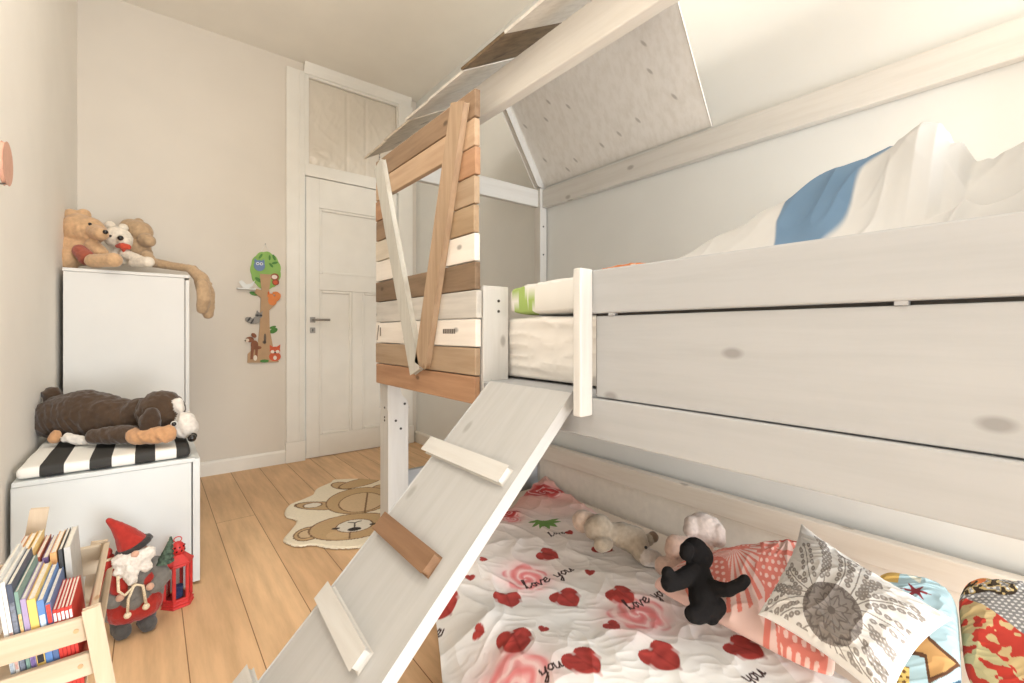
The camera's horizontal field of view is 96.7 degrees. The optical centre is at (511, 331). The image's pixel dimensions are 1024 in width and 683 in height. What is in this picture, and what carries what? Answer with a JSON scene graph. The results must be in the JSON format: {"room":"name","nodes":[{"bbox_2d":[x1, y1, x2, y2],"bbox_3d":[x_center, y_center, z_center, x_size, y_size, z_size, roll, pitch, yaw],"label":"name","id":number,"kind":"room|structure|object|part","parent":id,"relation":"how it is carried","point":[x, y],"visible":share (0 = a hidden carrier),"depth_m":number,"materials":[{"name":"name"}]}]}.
{"room":"bedroom","nodes":[
{"label":"bedroom","id":0,"kind":"room"},
{"bbox_2d":[0,0,76,633],"bbox_3d":[-0.614,-0.550,0.087,0.120,3.100,6.701,0,0,-38],"label":"wall","id":1,"kind":"structure","parent":0,"point":[38,38],"depth_m":1.78,"materials":[{"name":"white paint"}]},
{"bbox_2d":[0,141,12,185],"bbox_3d":[-1.513,-0.496,1.358,0.010,0.147,0.150,0,0,-39],"label":"wall plaque","id":2,"kind":"object","parent":1,"relation":"attached to","point":[6,161],"visible":1,"depth_m":1.35,"materials":[{"name":"pink paint"}]},
{"bbox_2d":[77,0,415,461],"bbox_3d":[-1.771,-0.550,3.479,2.250,3.100,0.050,0,0,-39],"label":"wall","id":3,"kind":"structure","parent":0,"point":[181,126],"depth_m":3.16,"materials":[{"name":"white paint"}]},
{"bbox_2d":[200,450,284,476],"bbox_3d":[-2.178,0.950,3.112,1.157,0.100,0.018,0,0,-39],"label":"baseboard","id":4,"kind":"structure","parent":3,"relation":"attached to","point":[221,466],"depth_m":3.28,"materials":[{"name":"white paint"}]},
{"bbox_2d":[237,280,255,289],"bbox_3d":[-1.927,-0.343,3.300,0.117,0.071,0.034,0,0,-39],"label":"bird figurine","id":5,"kind":"object","parent":3,"relation":"attached to","point":[243,284],"visible":1,"depth_m":3.30,"materials":[{"name":"white plastic"}]},
{"bbox_3d":[-1.927,-0.312,3.300,0.117,0.009,0.034,0,0,-39],"label":"shelf","id":6,"kind":"part","parent":5,"relation":"part of","materials":[{"name":"white plastic"}]},
{"bbox_2d":[245,244,280,362],"bbox_3d":[-1.845,-0.215,3.374,0.241,0.886,0.020,0,0,-39],"label":"wall decoration","id":7,"kind":"object","parent":3,"relation":"attached to","point":[265,268],"visible":1,"depth_m":3.38,"materials":[{"name":"green paint"}]},
{"bbox_2d":[285,66,413,463],"bbox_3d":[-1.312,-0.515,3.796,1.062,3.030,0.105,0,0,-39],"label":"door","id":8,"kind":"structure","parent":3,"relation":"in","point":[333,391],"depth_m":3.70,"materials":[{"name":"white paint"}]},
{"bbox_3d":[-1.519,-0.055,3.603,0.140,0.126,0.061,0,0,-39],"label":"handle","id":9,"kind":"part","parent":8,"relation":"part of","materials":[{"name":"metal"}]},
{"bbox_3d":[-1.447,0.243,3.724,0.263,1.157,0.030,0,0,-39],"label":"panel","id":10,"kind":"part","parent":8,"relation":"part of","materials":[{"name":"white paint"}]},
{"bbox_3d":[-1.327,-0.728,3.820,0.570,0.525,0.030,0,0,-39],"label":"panel","id":11,"kind":"part","parent":8,"relation":"part of","materials":[{"name":"white paint"}]},
{"bbox_2d":[305,74,397,178],"bbox_3d":[-1.329,-1.673,3.813,0.779,0.715,0.047,0,0,-39],"label":"window","id":12,"kind":"structure","parent":8,"relation":"attached to","point":[343,125],"depth_m":3.76,"materials":[{"name":"white paint"}]},
{"bbox_3d":[-1.190,0.243,3.928,0.222,1.157,0.030,0,0,-39],"label":"panel","id":13,"kind":"part","parent":8,"relation":"part of","materials":[{"name":"white paint"}]},
{"bbox_2d":[304,61,411,107],"bbox_3d":[-1.263,-2.060,3.820,0.900,0.080,0.050,0,0,-39],"label":"trim","id":14,"kind":"structure","parent":3,"relation":"attached to","point":[312,69],"depth_m":3.78,"materials":[{"name":"white paint"}]},
{"bbox_2d":[87,442,527,682],"bbox_3d":[0.276,1.030,0.826,2.450,0.060,6.750,0,0,-39],"label":"floor","id":15,"kind":"structure","parent":0,"point":[254,590],"depth_m":1.79,"materials":[{"name":"brown wood"}]},
{"bbox_2d":[0,507,115,682],"bbox_3d":[-0.970,0.711,0.955,0.318,0.581,0.426,0,0,-39],"label":"rack","id":16,"kind":"object","parent":15,"relation":"on","point":[90,626],"visible":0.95,"depth_m":0.84,"materials":[{"name":"brown wood"}]},
{"bbox_2d":[0,543,21,674],"bbox_3d":[-0.936,0.546,0.864,0.032,0.235,0.176,0,0,-39],"label":"book","id":17,"kind":"object","parent":16,"relation":"in","point":[11,558],"visible":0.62,"depth_m":0.80,"materials":[{"name":"paper"}]},
{"bbox_2d":[0,546,25,672],"bbox_3d":[-0.931,0.550,0.868,0.030,0.227,0.176,0,0,-39],"label":"book","id":18,"kind":"object","parent":16,"relation":"in","point":[10,571],"visible":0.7,"depth_m":0.80,"materials":[{"name":"paper"}]},
{"bbox_2d":[6,547,32,670],"bbox_3d":[-0.926,0.553,0.873,0.032,0.221,0.176,0,0,-39],"label":"book","id":19,"kind":"object","parent":16,"relation":"in","point":[15,578],"visible":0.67,"depth_m":0.81,"materials":[{"name":"paper"}]},
{"bbox_2d":[21,534,29,546],"bbox_3d":[-1.054,0.562,0.986,0.022,0.202,0.140,0,0,-39],"label":"book","id":20,"kind":"object","parent":16,"relation":"in","point":[25,538],"visible":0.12,"depth_m":1.01,"materials":[{"name":"paper"}]},
{"bbox_2d":[14,554,37,669],"bbox_3d":[-0.920,0.561,0.877,0.028,0.205,0.176,0,0,-39],"label":"book","id":21,"kind":"object","parent":16,"relation":"in","point":[23,583],"visible":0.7,"depth_m":0.82,"materials":[{"name":"paper"}]},
{"bbox_2d":[24,531,37,548],"bbox_3d":[-1.045,0.561,0.993,0.024,0.206,0.140,0,0,-39],"label":"book","id":22,"kind":"object","parent":16,"relation":"in","point":[32,536],"visible":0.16,"depth_m":1.00,"materials":[{"name":"paper"}]},
{"bbox_2d":[20,561,43,667],"bbox_3d":[-0.914,0.569,0.882,0.028,0.190,0.176,0,0,-39],"label":"book","id":23,"kind":"object","parent":16,"relation":"in","point":[23,601],"visible":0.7,"depth_m":0.82,"materials":[{"name":"paper"}]},
{"bbox_3d":[-1.161,0.711,1.067,0.108,0.581,0.012,0,0,-39],"label":"leg","id":24,"kind":"part","parent":16,"relation":"part of","materials":[{"name":"brown wood"}]},
{"bbox_2d":[30,529,44,555],"bbox_3d":[-1.036,0.560,1.000,0.021,0.207,0.140,0,0,-39],"label":"book","id":25,"kind":"object","parent":16,"relation":"in","point":[40,537],"visible":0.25,"depth_m":1.00,"materials":[{"name":"paper"}]},
{"bbox_2d":[27,561,51,665],"bbox_3d":[-0.905,0.571,0.886,0.032,0.186,0.171,0,0,-39],"label":"book","id":26,"kind":"object","parent":16,"relation":"in","point":[33,596],"visible":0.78,"depth_m":0.82,"materials":[{"name":"paper"}]},
{"bbox_2d":[37,534,51,561],"bbox_3d":[-1.028,0.567,1.007,0.021,0.193,0.140,0,0,-39],"label":"book","id":27,"kind":"object","parent":16,"relation":"in","point":[42,549],"visible":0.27,"depth_m":1.00,"materials":[{"name":"paper"}]},
{"bbox_2d":[36,562,58,662],"bbox_3d":[-0.896,0.574,0.893,0.029,0.180,0.171,0,0,-39],"label":"book","id":28,"kind":"object","parent":16,"relation":"in","point":[44,592],"visible":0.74,"depth_m":0.83,"materials":[{"name":"paper"}]},
{"bbox_2d":[42,535,57,563],"bbox_3d":[-1.019,0.569,1.014,0.022,0.190,0.140,0,0,-39],"label":"book","id":29,"kind":"object","parent":16,"relation":"in","point":[46,557],"visible":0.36,"depth_m":0.99,"materials":[{"name":"paper"}]},
{"bbox_2d":[45,567,64,660],"bbox_3d":[-0.886,0.578,0.895,0.027,0.172,0.161,0,0,-39],"label":"book","id":30,"kind":"object","parent":16,"relation":"in","point":[53,593],"visible":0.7,"depth_m":0.85,"materials":[{"name":"paper"}]},
{"bbox_2d":[50,530,65,568],"bbox_3d":[-1.010,0.565,1.022,0.024,0.197,0.140,0,0,-39],"label":"book","id":31,"kind":"object","parent":16,"relation":"in","point":[54,558],"visible":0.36,"depth_m":0.98,"materials":[{"name":"paper"}]},
{"bbox_2d":[52,579,67,682],"bbox_3d":[-0.872,0.586,0.890,0.022,0.156,0.136,0,0,-39],"label":"book","id":32,"kind":"object","parent":16,"relation":"in","point":[54,611],"visible":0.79,"depth_m":0.84,"materials":[{"name":"paper"}]},
{"bbox_2d":[58,527,70,579],"bbox_3d":[-1.001,0.564,1.028,0.020,0.200,0.140,0,0,-39],"label":"book","id":33,"kind":"object","parent":16,"relation":"in","point":[61,548],"visible":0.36,"depth_m":0.98,"materials":[{"name":"paper"}]},
{"bbox_2d":[56,578,72,682],"bbox_3d":[-0.868,0.586,0.893,0.022,0.154,0.136,0,0,-39],"label":"book","id":34,"kind":"object","parent":16,"relation":"in","point":[58,610],"visible":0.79,"depth_m":0.84,"materials":[{"name":"paper"}]},
{"bbox_2d":[60,577,76,682],"bbox_3d":[-0.864,0.586,0.896,0.022,0.156,0.136,0,0,-39],"label":"book","id":35,"kind":"object","parent":16,"relation":"in","point":[62,609],"visible":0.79,"depth_m":0.85,"materials":[{"name":"paper"}]},
{"bbox_2d":[64,576,80,682],"bbox_3d":[-0.860,0.586,0.899,0.022,0.154,0.136,0,0,-39],"label":"book","id":36,"kind":"object","parent":16,"relation":"in","point":[73,651],"visible":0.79,"depth_m":0.85,"materials":[{"name":"paper"}]},
{"bbox_2d":[64,525,85,606],"bbox_3d":[-0.993,0.562,1.035,0.024,0.202,0.140,0,0,-39],"label":"book","id":37,"kind":"object","parent":16,"relation":"on","point":[72,551],"visible":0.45,"depth_m":1.02,"materials":[{"name":"paper"}]},
{"bbox_2d":[68,576,88,682],"bbox_3d":[-0.856,0.586,0.903,0.022,0.156,0.136,0,0,-39],"label":"book","id":38,"kind":"object","parent":16,"relation":"in","point":[77,603],"visible":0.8,"depth_m":0.89,"materials":[{"name":"paper"}]},
{"bbox_3d":[-1.061,0.763,1.131,0.086,0.476,0.012,0,0,-39],"label":"leg","id":39,"kind":"part","parent":16,"relation":"part of","materials":[{"name":"brown wood"}]},
{"bbox_3d":[-0.752,0.754,0.863,0.093,0.493,0.012,0,0,-39],"label":"leg","id":40,"kind":"part","parent":16,"relation":"part of","materials":[{"name":"brown wood"}]},
{"bbox_2d":[10,438,199,583],"bbox_3d":[-1.720,0.749,1.999,0.514,0.503,0.896,0,0,-39],"label":"storage bench","id":41,"kind":"object","parent":15,"relation":"on","point":[160,498],"visible":0.4,"depth_m":1.66,"materials":[{"name":"white paint"}]},
{"bbox_2d":[16,437,189,478],"bbox_3d":[-1.727,0.473,1.991,0.479,0.042,0.877,0,0,-39],"label":"seat cushion","id":42,"kind":"object","parent":41,"relation":"on","point":[60,457],"visible":0.48,"depth_m":1.69,"materials":[{"name":"fabric"}]},
{"bbox_2d":[35,387,198,444],"bbox_3d":[-1.654,0.344,1.886,0.740,0.217,0.243,0,0,5],"label":"plush dog","id":43,"kind":"object","parent":42,"relation":"on","point":[81,417],"visible":0.96,"depth_m":1.84},
{"bbox_3d":[-1.528,0.745,2.152,0.024,0.486,0.890,0,0,-39],"label":"drawer","id":44,"kind":"part","parent":41,"relation":"part of","materials":[{"name":"white paint"}]},
{"bbox_2d":[62,267,189,411],"bbox_3d":[-2.185,0.342,2.618,0.509,1.316,0.624,0,0,-39],"label":"cabinet","id":45,"kind":"object","parent":15,"relation":"on","point":[126,333],"visible":0.44,"depth_m":2.37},
{"bbox_2d":[62,209,122,267],"bbox_3d":[-2.196,-0.496,2.395,0.477,0.348,0.188,0,0,18],"label":"teddy bear","id":46,"kind":"object","parent":45,"relation":"on","point":[84,234],"visible":0.89,"depth_m":2.37},
{"bbox_2d":[104,221,154,266],"bbox_3d":[-2.105,-0.483,2.476,0.384,0.277,0.130,0,0,27],"label":"teddy bear","id":47,"kind":"object","parent":45,"relation":"on","point":[120,239],"visible":0.92,"depth_m":2.46},
{"bbox_2d":[120,218,214,318],"bbox_3d":[-1.993,-0.374,2.664,0.597,0.595,0.199,0,0,7],"label":"plush animal","id":48,"kind":"object","parent":45,"relation":"on","point":[142,233],"visible":0.8,"depth_m":2.61},
{"bbox_3d":[-1.899,0.351,2.648,0.019,1.278,0.306,0,0,-39],"label":"door","id":49,"kind":"part","parent":45,"relation":"part of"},
{"bbox_2d":[99,518,173,640],"bbox_3d":[-1.256,0.805,1.511,0.218,0.393,0.160,0,0,-39],"label":"gnome","id":50,"kind":"object","parent":15,"relation":"on","point":[139,578],"visible":0.92,"depth_m":1.49,"materials":[{"name":"fabric"}]},
{"bbox_3d":[-1.306,0.829,1.467,0.077,0.108,0.099,0,0,-39],"label":"arm","id":51,"kind":"part","parent":50,"relation":"part of","materials":[{"name":"fabric"}]},
{"bbox_3d":[-1.204,0.820,1.549,0.071,0.103,0.096,0,0,-39],"label":"arm","id":52,"kind":"part","parent":50,"relation":"part of","materials":[{"name":"fabric"}]},
{"bbox_2d":[160,536,193,610],"bbox_3d":[-1.231,0.876,1.676,0.102,0.247,0.100,0,0,-39],"label":"lantern","id":53,"kind":"object","parent":15,"relation":"on","point":[178,590],"visible":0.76,"depth_m":1.65,"materials":[{"name":"red paint"}]},
{"bbox_3d":[-1.237,0.912,1.643,0.029,0.115,0.001,0,0,9],"label":"glass","id":54,"kind":"part","parent":53,"relation":"part of","materials":[{"name":"white"}]},
{"bbox_3d":[-1.231,0.912,1.676,0.091,0.129,0.089,0,0,-39],"label":"frame","id":55,"kind":"part","parent":53,"relation":"part of","materials":[{"name":"red paint"}]},
{"bbox_3d":[-1.206,0.912,1.655,0.001,0.115,0.029,0,0,39],"label":"glass","id":56,"kind":"part","parent":53,"relation":"part of","materials":[{"name":"white"}]},
{"bbox_2d":[283,479,379,549],"bbox_3d":[-0.910,0.992,2.577,0.732,0.011,0.955,0,0,6],"label":"rug","id":57,"kind":"object","parent":15,"relation":"on","point":[341,513],"visible":0.77,"depth_m":2.45,"materials":[{"name":"beige carpet"}]},
{"bbox_2d":[232,379,572,682],"bbox_3d":[-0.306,0.582,1.075,0.857,0.867,0.421,0,0,-39],"label":"ramp","id":58,"kind":"object","parent":15,"relation":"on","point":[368,626],"visible":1,"depth_m":1.07,"materials":[{"name":"white wood"}]},
{"bbox_2d":[364,0,1023,651],"bbox_3d":[0.349,-0.169,1.736,1.106,2.338,2.432,0,0,-39],"label":"bed","id":59,"kind":"object","parent":15,"relation":"on","point":[882,368],"visible":0.84,"depth_m":1.10,"materials":[{"name":"white wood"}]},
{"bbox_3d":[-0.562,0.298,2.175,0.109,1.403,0.095,0,0,-39],"label":"post","id":60,"kind":"part","parent":59,"relation":"part of","materials":[{"name":"white wood"}]},
{"bbox_2d":[434,316,595,385],"bbox_3d":[0.460,0.051,1.663,0.843,0.208,2.040,0,0,-39],"label":"mattress","id":61,"kind":"object","parent":59,"relation":"on","point":[541,348],"visible":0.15,"depth_m":1.45,"materials":[{"name":"white fabric"}]},
{"bbox_2d":[511,277,595,315],"bbox_3d":[0.242,-0.114,1.491,0.285,0.117,0.433,0,0,-39],"label":"pillow","id":62,"kind":"object","parent":61,"relation":"on","point":[553,297],"visible":0.36,"depth_m":1.44,"materials":[{"name":"fabric"}]},
{"bbox_2d":[603,263,642,268],"bbox_3d":[0.436,-0.188,1.701,0.200,0.136,0.350,0,0,-39],"label":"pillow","id":63,"kind":"object","parent":61,"relation":"on","point":[628,263],"visible":0.12,"depth_m":1.65,"materials":[{"name":"fabric"}]},
{"bbox_2d":[680,122,1023,257],"bbox_3d":[0.852,-0.263,1.166,0.822,0.326,0.811,0,0,-39],"label":"duvet","id":64,"kind":"object","parent":61,"relation":"on","point":[926,177],"visible":0.38,"depth_m":0.85,"materials":[{"name":"fabric"}]},
{"bbox_3d":[0.174,0.065,2.787,0.053,1.870,0.055,0,0,-39],"label":"post","id":65,"kind":"part","parent":59,"relation":"part of","materials":[{"name":"beige wood"}]},
{"bbox_3d":[0.176,0.025,1.129,0.045,0.365,0.026,0,0,-39],"label":"guard post","id":66,"kind":"part","parent":59,"relation":"part of","materials":[{"name":"white wood"}]},
{"bbox_3d":[0.425,-1.109,2.293,0.285,0.448,1.060,0,0,-39],"label":"roof panel","id":67,"kind":"part","parent":59,"relation":"part of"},
{"bbox_3d":[0.818,0.863,1.944,0.016,0.214,2.064,0,0,-39],"label":"panel","id":68,"kind":"part","parent":59,"relation":"part of","materials":[{"name":"beige paint"}]},
{"bbox_3d":[0.308,0.215,1.021,0.028,0.100,1.255,0,0,-39],"label":"rail","id":69,"kind":"part","parent":59,"relation":"part of","materials":[{"name":"white wood"}]},
{"bbox_3d":[0.448,-0.100,0.846,0.028,0.108,0.807,0,0,-39],"label":"rail","id":70,"kind":"part","parent":59,"relation":"part of","materials":[{"name":"white wood"}]},
{"bbox_3d":[0.459,0.061,0.836,0.018,0.201,0.777,0,0,-39],"label":"guard panel","id":71,"kind":"part","parent":59,"relation":"part of","materials":[{"name":"white wood"}]},
{"bbox_2d":[509,489,969,682],"bbox_3d":[0.392,0.947,1.596,1.000,0.103,1.970,0,0,-39],"label":"mattress","id":72,"kind":"object","parent":15,"relation":"on","point":[659,546],"visible":0.03,"depth_m":1.94,"materials":[{"name":"white fabric"}]},
{"bbox_2d":[436,476,850,682],"bbox_3d":[0.207,0.894,1.446,1.546,0.133,1.965,0,0,-39],"label":"duvet","id":73,"kind":"object","parent":72,"relation":"on","point":[538,603],"visible":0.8,"depth_m":1.33,"materials":[{"name":"fabric"}]},
{"bbox_2d":[572,510,661,567],"bbox_3d":[0.389,0.767,1.678,0.328,0.169,0.219,0,0,7],"label":"teddy bear","id":74,"kind":"object","parent":73,"relation":"on","point":[606,534],"visible":0.96,"depth_m":1.66},
{"bbox_2d":[655,512,725,575],"bbox_3d":[0.614,0.750,1.587,0.284,0.210,0.149,0,0,-10],"label":"plush bunny","id":75,"kind":"object","parent":73,"relation":"on","point":[705,527],"visible":0.46,"depth_m":1.57,"materials":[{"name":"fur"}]},
{"bbox_2d":[655,539,834,675],"bbox_3d":[0.668,0.746,1.378,0.444,0.125,0.512,0,0,25],"label":"pillow","id":76,"kind":"object","parent":73,"relation":"on","point":[765,562],"visible":0.5,"depth_m":1.27,"materials":[{"name":"fabric"}]},
{"bbox_2d":[661,537,750,625],"bbox_3d":[0.506,0.693,1.263,0.197,0.175,0.212,0,0,-12],"label":"monkey","id":77,"kind":"object","parent":76,"relation":"on","point":[706,605],"visible":1,"depth_m":1.23},
{"bbox_2d":[758,524,951,682],"bbox_3d":[0.739,0.633,1.092,0.267,0.159,0.443,0,0,-7],"label":"pillow","id":78,"kind":"object","parent":76,"relation":"on","point":[866,624],"visible":1,"depth_m":1.00,"materials":[{"name":"fabric"}]},
{"bbox_2d":[880,572,961,682],"bbox_3d":[0.930,0.706,1.059,0.164,0.141,0.414,0,0,42],"label":"pillow","id":79,"kind":"object","parent":73,"relation":"on","point":[937,659],"visible":0.41,"depth_m":0.99,"materials":[{"name":"fabric"}]},
{"bbox_2d":[959,578,1023,682],"bbox_3d":[1.127,0.682,1.004,0.468,0.135,0.217,0,0,-39],"label":"pillow","id":80,"kind":"object","parent":73,"relation":"on","point":[991,611],"visible":1,"depth_m":1.01,"materials":[{"name":"fabric"}]},
{"bbox_2d":[120,0,533,101],"bbox_3d":[0.276,-2.130,0.826,2.450,0.060,6.750,0,0,-39],"label":"ceiling","id":81,"kind":"structure","parent":0,"point":[405,47],"depth_m":3.14,"materials":[{"name":"paint"}]},
{"bbox_2d":[416,0,1023,575],"bbox_3d":[1.230,-0.550,1.554,0.050,3.100,6.700,0,0,-39],"label":"wall","id":82,"kind":"structure","parent":0,"point":[751,57],"depth_m":1.83,"materials":[{"name":"white paint"}]},
{"bbox_2d":[414,431,442,444],"bbox_3d":[-0.384,0.950,3.528,0.018,0.100,1.600,0,0,-39],"label":"baseboard","id":83,"kind":"structure","parent":82,"relation":"attached to","point":[421,438],"depth_m":4.05,"materials":[{"name":"white paint"}]}
]}

